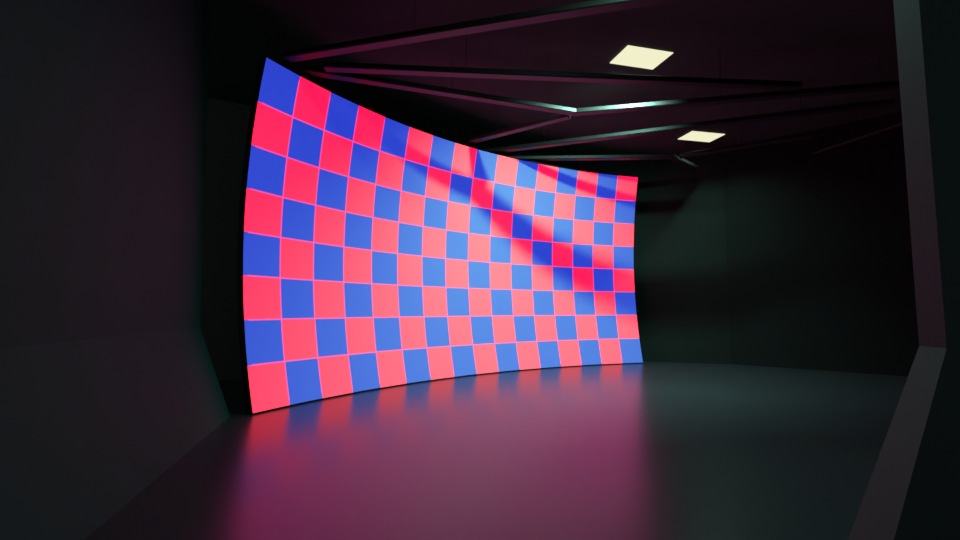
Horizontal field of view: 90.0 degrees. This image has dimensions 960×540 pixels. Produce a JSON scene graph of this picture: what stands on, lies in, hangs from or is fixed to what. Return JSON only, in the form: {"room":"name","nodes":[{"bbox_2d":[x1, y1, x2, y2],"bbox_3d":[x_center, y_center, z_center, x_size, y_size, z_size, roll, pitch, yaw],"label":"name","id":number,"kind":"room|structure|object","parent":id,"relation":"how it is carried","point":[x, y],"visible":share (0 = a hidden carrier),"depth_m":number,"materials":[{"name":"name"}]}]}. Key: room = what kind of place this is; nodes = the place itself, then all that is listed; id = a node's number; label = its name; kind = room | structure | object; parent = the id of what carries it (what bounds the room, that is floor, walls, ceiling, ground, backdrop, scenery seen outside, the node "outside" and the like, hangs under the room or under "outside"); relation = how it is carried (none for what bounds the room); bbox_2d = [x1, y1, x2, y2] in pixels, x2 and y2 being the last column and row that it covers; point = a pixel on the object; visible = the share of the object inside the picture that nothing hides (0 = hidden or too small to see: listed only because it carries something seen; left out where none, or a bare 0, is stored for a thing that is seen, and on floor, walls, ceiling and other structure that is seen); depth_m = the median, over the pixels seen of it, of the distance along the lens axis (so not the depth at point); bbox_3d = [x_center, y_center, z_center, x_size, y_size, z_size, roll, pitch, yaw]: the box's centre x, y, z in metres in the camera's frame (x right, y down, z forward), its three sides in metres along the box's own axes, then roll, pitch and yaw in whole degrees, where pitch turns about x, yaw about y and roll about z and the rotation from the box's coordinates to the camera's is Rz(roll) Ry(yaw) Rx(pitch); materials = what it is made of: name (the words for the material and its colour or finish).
{"room":"studio","nodes":[
{"label":"studio","id":0,"kind":"room"},
{"bbox_2d":[0,0,229,539],"bbox_3d":[-2.276,-1.027,1.807,1.000,4.610,7.000,1,-5,-14],"label":"wall","id":1,"kind":"structure","parent":0,"point":[108,378],"depth_m":2.97,"materials":[{"name":"black paint"}]},
{"bbox_2d":[200,97,585,380],"bbox_3d":[-1.201,-0.368,9.750,9.415,4.610,0.200,3,-6,-31],"label":"wall","id":2,"kind":"structure","parent":0,"point":[227,122],"depth_m":7.85,"materials":[{"name":"grey paint"}]},
{"bbox_2d":[85,361,907,539],"bbox_3d":[2.000,1.663,5.632,16.000,0.120,14.500,0,-5,0],"label":"floor","id":3,"kind":"structure","parent":0,"point":[645,450],"depth_m":3.55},
{"bbox_2d":[237,57,642,414],"bbox_3d":[0.111,-0.192,8.302,8.046,4.020,1.211,4,-6,-40],"label":"screen","id":4,"kind":"object","parent":3,"relation":"on","point":[375,251],"visible":1,"depth_m":7.58,"materials":[{"name":"multicoloured"}]},
{"bbox_2d":[207,0,901,176],"bbox_3d":[2.000,-3.050,6.023,16.000,0.120,14.500,0,-5,0],"label":"ceiling","id":5,"kind":"structure","parent":0,"point":[813,43],"depth_m":6.59,"materials":[{"name":"black paint"}]},
{"bbox_2d":[303,60,575,115],"bbox_3d":[-0.375,-2.678,6.697,3.915,0.510,0.140,2,-5,-19],"label":"bar","id":6,"kind":"object","parent":5,"relation":"hanging from","point":[308,70],"visible":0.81,"depth_m":6.56,"materials":[{"name":"grey metal"}]},
{"bbox_2d":[283,0,685,62],"bbox_3d":[0.947,-2.830,4.864,6.732,0.510,0.164,-1,-5,15],"label":"bar","id":7,"kind":"object","parent":5,"relation":"hanging from","point":[591,7],"visible":1,"depth_m":5.08,"materials":[{"name":"grey metal"}]},
{"bbox_2d":[455,114,570,145],"bbox_3d":[0.312,-2.551,8.237,2.627,0.510,0.140,-3,-6,36],"label":"bar","id":8,"kind":"object","parent":5,"relation":"hanging from","point":[559,117],"visible":0.8,"depth_m":7.97,"materials":[{"name":"grey metal"}]},
{"bbox_2d":[324,37,802,90],"bbox_3d":[1.190,-2.717,6.234,6.242,0.510,0.140,0,-5,-5],"label":"bar","id":9,"kind":"object","parent":5,"relation":"hanging from","point":[341,67],"visible":1,"depth_m":6.15,"materials":[{"name":"grey metal"}]},
{"bbox_2d":[505,145,699,170],"bbox_3d":[2.623,-2.437,9.608,4.225,0.510,0.771,1,-5,-9],"label":"bar","id":10,"kind":"object","parent":5,"relation":"hanging from","point":[672,157],"visible":0.94,"depth_m":9.47,"materials":[{"name":"grey metal"}]},
{"bbox_2d":[610,44,672,69],"bbox_3d":[2.214,-2.927,6.606,0.690,0.030,0.460,1,-5,-15],"label":"recessed light","id":11,"kind":"object","parent":5,"relation":"in","point":[631,55],"visible":1,"depth_m":6.58,"materials":[{"name":"white plastic"}]},
{"bbox_2d":[482,98,894,153],"bbox_3d":[2.869,-2.558,8.143,6.675,0.510,0.175,-2,-5,20],"label":"bar","id":12,"kind":"object","parent":5,"relation":"hanging from","point":[885,102],"visible":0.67,"depth_m":7.77,"materials":[{"name":"grey metal"}]},
{"bbox_2d":[678,130,724,141],"bbox_3d":[4.427,-2.677,9.613,0.740,0.030,0.450,1,-5,-13],"label":"recessed light","id":13,"kind":"object","parent":5,"relation":"in","point":[703,136],"visible":1,"depth_m":9.58,"materials":[{"name":"white plastic"}]},
{"bbox_2d":[575,53,899,115],"bbox_3d":[3.820,-2.667,6.838,4.870,0.510,0.144,-1,-5,12],"label":"bar","id":14,"kind":"object","parent":5,"relation":"hanging from","point":[888,85],"visible":0.8,"depth_m":6.80,"materials":[{"name":"grey metal"}]},
{"bbox_2d":[679,124,811,158],"bbox_3d":[4.835,-2.497,8.887,2.135,0.510,0.140,-3,-6,31],"label":"bar","id":15,"kind":"object","parent":5,"relation":"hanging from","point":[807,136],"visible":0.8,"depth_m":8.78,"materials":[{"name":"grey metal"}]},
{"bbox_2d":[812,117,902,154],"bbox_3d":[6.625,-2.534,8.438,0.050,0.510,1.662,1,-5,-16],"label":"bar","id":16,"kind":"object","parent":5,"relation":"hanging from","point":[898,124],"visible":0.86,"depth_m":8.42,"materials":[{"name":"grey metal"}]},
{"bbox_2d":[629,152,730,363],"bbox_3d":[4.366,-0.297,10.606,1.926,4.610,0.200,-2,-5,18],"label":"wall","id":17,"kind":"structure","parent":0,"point":[681,274],"depth_m":10.48,"materials":[{"name":"black paint"}]},
{"bbox_2d":[722,112,918,375],"bbox_3d":[6.792,-0.433,8.966,3.966,4.610,0.200,-4,-6,42],"label":"wall","id":18,"kind":"structure","parent":0,"point":[820,271],"depth_m":9.08,"materials":[{"name":"black paint"}]},
{"bbox_2d":[848,0,959,539],"bbox_3d":[4.928,-0.988,2.280,6.545,4.610,0.220,0,-5,0],"label":"wall","id":19,"kind":"structure","parent":0,"point":[912,492],"depth_m":2.20,"materials":[{"name":"grey paint"}]}
]}

